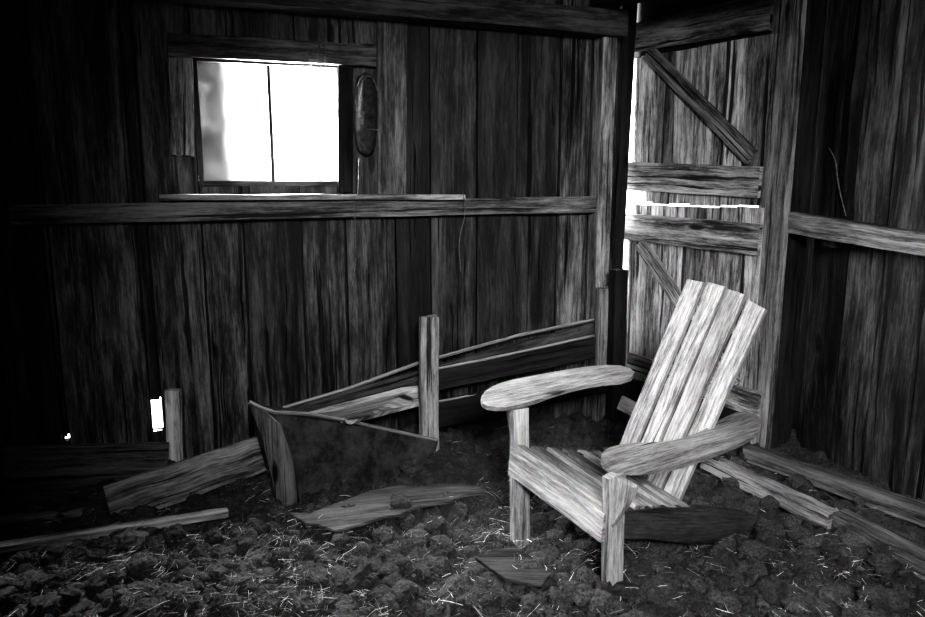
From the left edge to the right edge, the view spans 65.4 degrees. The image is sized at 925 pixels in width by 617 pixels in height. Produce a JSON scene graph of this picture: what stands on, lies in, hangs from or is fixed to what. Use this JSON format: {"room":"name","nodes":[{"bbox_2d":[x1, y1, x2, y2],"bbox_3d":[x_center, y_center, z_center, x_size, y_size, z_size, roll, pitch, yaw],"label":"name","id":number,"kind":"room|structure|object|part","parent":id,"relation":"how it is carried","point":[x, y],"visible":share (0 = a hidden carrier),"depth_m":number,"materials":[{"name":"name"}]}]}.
{"room":"old wooden barn","nodes":[
{"label":"old wooden barn","id":0,"kind":"room"},
{"bbox_2d":[0,347,14,500],"bbox_3d":[-1.373,0.026,0.709,0.069,3.006,6.802,-4,11,-20],"label":"wall","id":1,"kind":"structure","parent":0,"point":[5,437],"depth_m":3.77,"materials":[{"name":"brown wood"}]},
{"bbox_2d":[0,0,620,479],"bbox_3d":[-0.850,-0.610,4.280,3.993,3.006,0.074,-4,11,-20],"label":"wall","id":2,"kind":"structure","parent":0,"point":[229,315],"depth_m":4.21,"materials":[{"name":"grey wood"}]},
{"bbox_2d":[168,57,194,156],"bbox_3d":[-1.519,-1.091,3.895,0.144,0.528,0.032,-4,11,-20],"label":"beam","id":3,"kind":"structure","parent":2,"relation":"attached to","point":[181,75],"depth_m":3.88,"materials":[{"name":"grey wood"}]},
{"bbox_2d":[193,58,336,185],"bbox_3d":[-1.096,-1.052,4.112,0.812,0.699,0.091,-4,11,-20],"label":"window","id":4,"kind":"structure","parent":2,"relation":"in","point":[214,86],"depth_m":4.05,"materials":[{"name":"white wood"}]},
{"bbox_3d":[-1.284,-1.042,4.056,0.378,0.654,0.002,-4,11,-20],"label":"pane","id":5,"kind":"part","parent":4,"relation":"part of","materials":[{"name":"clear glass"}]},
{"bbox_3d":[-0.915,-1.065,4.188,0.377,0.654,0.002,-4,11,-20],"label":"pane","id":6,"kind":"part","parent":4,"relation":"part of","materials":[{"name":"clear glass"}]},
{"bbox_2d":[167,33,376,66],"bbox_3d":[-1.030,-1.429,3.983,1.130,0.129,0.032,-4,11,-20],"label":"beam","id":7,"kind":"structure","parent":2,"relation":"attached to","point":[189,45],"depth_m":3.96,"materials":[{"name":"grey wood"}]},
{"bbox_2d":[308,44,327,82],"bbox_3d":[-0.810,-1.375,4.039,0.113,0.215,0.008,-4,11,-20],"label":"cobweb wisp","id":8,"kind":"object","parent":7,"relation":"hanging from","point":[311,65],"visible":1,"depth_m":4.03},
{"bbox_2d":[8,196,596,224],"bbox_3d":[-0.693,-0.587,4.236,3.483,0.122,0.052,-4,11,-20],"label":"beam","id":9,"kind":"structure","parent":2,"relation":"attached to","point":[28,214],"depth_m":4.09,"materials":[{"name":"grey wood"}]},
{"bbox_2d":[159,194,465,200],"bbox_3d":[-0.814,-0.644,4.160,1.732,0.044,0.132,-4,11,-20],"label":"board","id":10,"kind":"object","parent":9,"relation":"on","point":[162,197],"visible":1,"depth_m":4.07,"materials":[{"name":"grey wood"}]},
{"bbox_2d":[351,158,358,291],"bbox_3d":[-0.629,-0.483,4.213,0.074,0.780,0.006,-4,11,-20],"label":"twine","id":11,"kind":"object","parent":10,"relation":"hanging from","point":[358,158],"visible":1,"depth_m":4.21,"materials":[{"name":"grey fabric"}]},
{"bbox_2d":[459,193,464,269],"bbox_3d":[-0.003,-0.466,4.404,0.043,0.488,0.005,-4,11,-20],"label":"twine","id":12,"kind":"object","parent":10,"relation":"hanging from","point":[463,193],"visible":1,"depth_m":4.40,"materials":[{"name":"grey fabric"}]},
{"bbox_2d":[337,66,352,192],"bbox_3d":[-0.687,-1.042,4.211,0.111,0.719,0.041,-4,11,-20],"label":"beam","id":13,"kind":"structure","parent":2,"relation":"attached to","point":[344,73],"depth_m":4.19,"materials":[{"name":"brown wood"}]},
{"bbox_2d":[353,72,378,155],"bbox_3d":[-0.565,-1.130,4.190,0.137,0.475,0.124,-4,11,-19],"label":"hanging collar","id":14,"kind":"object","parent":2,"relation":"hanging from","point":[365,104],"visible":1,"depth_m":4.15,"materials":[{"name":"leather"}]},
{"bbox_2d":[152,0,628,38],"bbox_3d":[-0.516,-1.711,4.047,3.275,0.159,0.142,-4,11,-20],"label":"beam","id":15,"kind":"structure","parent":2,"relation":"attached to","point":[509,15],"depth_m":4.20,"materials":[{"name":"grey wood"}]},
{"bbox_2d":[591,0,655,7],"bbox_3d":[1.212,-1.782,3.898,0.142,0.255,1.334,-7,12,-33],"label":"beam","id":16,"kind":"structure","parent":15,"relation":"attached to","point":[601,3],"depth_m":4.31,"materials":[{"name":"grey wood"}]},
{"bbox_2d":[376,20,406,193],"bbox_3d":[-0.420,-1.185,4.293,0.199,1.021,0.022,-4,11,-20],"label":"beam","id":17,"kind":"structure","parent":2,"relation":"attached to","point":[391,35],"depth_m":4.28,"materials":[{"name":"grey wood"}]},
{"bbox_2d":[0,411,924,616],"bbox_3d":[1.052,1.465,0.907,4.646,0.180,9.429,-4,11,-20],"label":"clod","id":18,"kind":"structure","parent":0,"point":[792,448],"depth_m":3.39,"materials":[{"name":"soil"}]},
{"bbox_2d":[0,99,41,481],"bbox_3d":[-2.348,-0.500,3.650,0.105,3.003,0.102,-4,11,-20],"label":"beam","id":19,"kind":"structure","parent":18,"relation":"on","point":[13,334],"depth_m":3.72,"materials":[{"name":"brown wood"}]},
{"bbox_2d":[0,507,84,524],"bbox_3d":[-1.966,0.978,3.404,0.398,0.034,0.052,-2,10,-13],"label":"wooden plank","id":20,"kind":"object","parent":18,"relation":"on","point":[75,512],"depth_m":3.38,"materials":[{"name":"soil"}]},
{"bbox_2d":[5,473,139,503],"bbox_3d":[-2.021,0.966,3.752,0.628,0.203,0.031,-4,11,-20],"label":"board","id":21,"kind":"object","parent":18,"relation":"on","point":[18,492],"visible":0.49,"depth_m":3.70,"materials":[{"name":"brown wood"}]},
{"bbox_2d":[4,442,168,477],"bbox_3d":[-1.942,0.785,3.748,0.776,0.236,0.037,-4,11,-20],"label":"board","id":22,"kind":"object","parent":18,"relation":"on","point":[49,460],"visible":0.91,"depth_m":3.72,"materials":[{"name":"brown wood"}]},
{"bbox_2d":[0,507,228,553],"bbox_3d":[-1.578,1.003,3.265,0.988,0.034,0.065,-4,11,-21],"label":"board","id":23,"kind":"object","parent":18,"relation":"on","point":[219,513],"depth_m":3.24,"materials":[{"name":"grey wood"}]},
{"bbox_2d":[164,388,183,461],"bbox_3d":[-1.596,0.698,3.991,0.102,0.518,0.042,-4,11,-19],"label":"stake","id":24,"kind":"object","parent":18,"relation":"on","point":[173,397],"visible":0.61,"depth_m":3.96,"materials":[{"name":"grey wood"}]},
{"bbox_2d":[103,436,265,513],"bbox_3d":[-1.392,0.864,3.673,0.793,0.281,0.091,-7,12,-34],"label":"plank","id":25,"kind":"object","parent":18,"relation":"on","point":[166,485],"visible":0.8,"depth_m":3.65,"materials":[{"name":"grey wood"}]},
{"bbox_2d":[288,483,483,532],"bbox_3d":[-0.355,0.947,3.528,0.933,0.014,0.313,-6,12,-30],"label":"board","id":26,"kind":"object","parent":18,"relation":"on","point":[371,506],"visible":1,"depth_m":3.47,"materials":[{"name":"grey wood"}]},
{"bbox_2d":[248,314,607,506],"bbox_3d":[-0.104,0.445,4.376,2.499,0.865,0.609,-7,12,-35],"label":"trough","id":27,"kind":"object","parent":18,"relation":"on","point":[310,444],"visible":0.84,"depth_m":4.17,"materials":[{"name":"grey wood"}]},
{"bbox_3d":[-0.988,0.690,3.856,0.132,0.531,0.550,0,10,0],"label":"panel","id":28,"kind":"part","parent":27,"relation":"part of","materials":[{"name":"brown wood"}]},
{"bbox_3d":[-0.199,0.452,4.264,0.120,0.841,0.055,-4,11,-19],"label":"post","id":29,"kind":"part","parent":27,"relation":"part of","materials":[{"name":"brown wood"}]},
{"bbox_2d":[0,413,924,616],"bbox_3d":[0.048,0.945,3.784,4.622,0.211,2.615,0,10,0],"label":"ground","id":30,"kind":"structure","parent":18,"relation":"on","point":[742,572],"depth_m":2.98,"materials":[{"name":"soil"}]},
{"bbox_2d":[0,417,924,616],"bbox_3d":[0.106,1.000,3.382,4.347,0.188,2.492,-2,10,-14],"label":"litter","id":31,"kind":"object","parent":18,"relation":"on","point":[304,542],"visible":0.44,"depth_m":2.96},
{"bbox_2d":[475,546,549,588],"bbox_3d":[0.225,1.051,2.920,0.197,0.014,0.326,-7,12,-35],"label":"board","id":32,"kind":"object","parent":18,"relation":"on","point":[500,562],"visible":0.98,"depth_m":2.91,"materials":[{"name":"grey wood"}]},
{"bbox_2d":[583,37,616,416],"bbox_3d":[0.923,-0.544,4.852,0.105,2.678,0.122,-4,11,-20],"label":"beam","id":33,"kind":"structure","parent":18,"relation":"on","point":[605,49],"depth_m":4.74,"materials":[{"name":"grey wood"}]},
{"bbox_2d":[592,287,608,421],"bbox_3d":[0.931,0.310,4.809,0.097,0.910,0.052,-4,11,-20],"label":"stake","id":34,"kind":"object","parent":18,"relation":"on","point":[602,293],"visible":0.57,"depth_m":4.76,"materials":[{"name":"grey wood"}]},
{"bbox_2d":[605,269,627,422],"bbox_3d":[1.013,0.272,4.741,0.103,1.066,0.083,-4,11,-19],"label":"post","id":35,"kind":"object","parent":18,"relation":"on","point":[618,278],"visible":0.66,"depth_m":4.69,"materials":[{"name":"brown wood"}]},
{"bbox_2d":[480,279,766,585],"bbox_3d":[0.744,0.496,3.279,1.147,1.211,0.987,-7,12,-34],"label":"chair","id":36,"kind":"object","parent":18,"relation":"on","point":[596,490],"visible":0.98,"depth_m":3.15,"materials":[{"name":"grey wood"}]},
{"bbox_3d":[0.255,0.773,3.224,0.091,0.655,0.178,-1,10,-3],"label":"leg","id":37,"kind":"part","parent":36,"relation":"part of","materials":[{"name":"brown wood"}]},
{"bbox_3d":[0.472,0.371,3.506,0.977,0.020,0.265,-6,19,-32],"label":"armrest","id":38,"kind":"part","parent":36,"relation":"part of","materials":[{"name":"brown wood"}]},
{"bbox_3d":[0.580,0.887,2.776,0.160,0.579,0.043,-6,19,-32],"label":"leg","id":39,"kind":"part","parent":36,"relation":"part of","materials":[{"name":"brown wood"}]},
{"bbox_3d":[0.833,0.785,3.319,0.053,0.083,0.526,-6,19,-32],"label":"rail","id":40,"kind":"part","parent":36,"relation":"part of","materials":[{"name":"grey wood"}]},
{"bbox_3d":[0.937,0.539,3.303,0.049,0.074,0.594,-6,19,-32],"label":"rail","id":41,"kind":"part","parent":36,"relation":"part of","materials":[{"name":"grey wood"}]},
{"bbox_3d":[0.956,0.554,2.968,0.988,0.020,0.237,-6,19,-32],"label":"armrest","id":42,"kind":"part","parent":36,"relation":"part of","materials":[{"name":"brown wood"}]},
{"bbox_3d":[1.132,0.117,3.256,0.046,0.064,0.382,-6,19,-32],"label":"rail","id":43,"kind":"part","parent":36,"relation":"part of","materials":[{"name":"grey wood"}]},
{"bbox_2d":[611,3,637,268],"bbox_3d":[1.066,-0.746,5.026,0.156,3.010,0.136,-4,11,-20],"label":"beam","id":44,"kind":"structure","parent":18,"relation":"on","point":[626,44],"depth_m":4.89,"materials":[{"name":"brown wood"}]},
{"bbox_2d":[700,457,839,528],"bbox_3d":[1.544,0.917,3.689,0.093,0.087,0.822,-5,11,-25],"label":"board","id":45,"kind":"object","parent":18,"relation":"on","point":[801,505],"depth_m":3.59,"materials":[{"name":"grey wood"}]},
{"bbox_2d":[750,0,806,449],"bbox_3d":[1.825,-0.598,4.211,0.055,3.006,0.202,-4,11,-20],"label":"beam","id":46,"kind":"structure","parent":18,"relation":"on","point":[789,16],"depth_m":4.16,"materials":[{"name":"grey wood"}]},
{"bbox_2d":[771,0,826,446],"bbox_3d":[1.932,-0.612,4.281,0.195,3.002,0.162,-4,11,-20],"label":"beam","id":47,"kind":"structure","parent":18,"relation":"on","point":[816,10],"depth_m":4.22,"materials":[{"name":"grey wood"}]},
{"bbox_2d":[743,444,924,526],"bbox_3d":[1.996,0.921,3.615,0.102,0.086,1.293,-7,12,-33],"label":"board","id":48,"kind":"object","parent":18,"relation":"on","point":[912,510],"depth_m":3.66,"materials":[{"name":"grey wood"}]},
{"bbox_2d":[830,509,924,579],"bbox_3d":[1.884,1.039,3.006,0.102,0.097,0.755,-4,11,-21],"label":"board","id":49,"kind":"object","parent":18,"relation":"on","point":[868,530],"depth_m":3.10,"materials":[{"name":"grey wood"}]},
{"bbox_2d":[624,0,777,420],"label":"door","id":50,"kind":"structure","parent":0,"point":[701,116],"depth_m":4.57,"materials":[{"name":"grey wood"}]},
{"bbox_3d":[1.456,-0.497,4.700,0.032,0.213,1.081,-7,12,-34],"label":"rail","id":51,"kind":"part","parent":50,"relation":"part of","materials":[{"name":"grey wood"}]},
{"bbox_3d":[1.507,0.491,4.802,0.032,0.202,1.067,-7,12,-34],"label":"rail","id":52,"kind":"part","parent":50,"relation":"part of","materials":[{"name":"grey wood"}]},
{"bbox_3d":[1.454,-0.837,4.644,0.032,0.228,1.044,-7,12,-34],"label":"rail","id":53,"kind":"part","parent":50,"relation":"part of","materials":[{"name":"grey wood"}]},
{"bbox_3d":[1.456,-1.753,4.477,0.032,0.208,1.028,-7,12,-34],"label":"rail","id":54,"kind":"part","parent":50,"relation":"part of","materials":[{"name":"grey wood"}]},
{"bbox_2d":[791,0,924,499],"bbox_3d":[3.211,-0.052,1.146,0.074,3.006,7.200,-4,11,-20],"label":"wall","id":55,"kind":"structure","parent":0,"point":[859,394],"depth_m":3.87,"materials":[{"name":"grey wood"}]},
{"bbox_2d":[829,148,846,215],"bbox_3d":[2.090,-0.707,4.014,0.006,0.376,0.161,-4,11,-20],"label":"twine","id":56,"kind":"object","parent":55,"relation":"hanging from","point":[829,148],"visible":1,"depth_m":4.01,"materials":[{"name":"grey fabric"}]},
{"bbox_2d":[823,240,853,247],"bbox_3d":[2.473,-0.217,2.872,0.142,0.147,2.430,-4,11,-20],"label":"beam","id":57,"kind":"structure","parent":55,"relation":"attached to","point":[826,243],"depth_m":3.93,"materials":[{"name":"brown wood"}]},
{"bbox_2d":[787,212,924,256],"bbox_3d":[2.095,-0.365,3.618,0.052,0.194,1.193,-4,11,-20],"label":"beam","id":58,"kind":"structure","parent":55,"relation":"attached to","point":[814,226],"depth_m":3.71,"materials":[{"name":"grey wood"}]}
]}

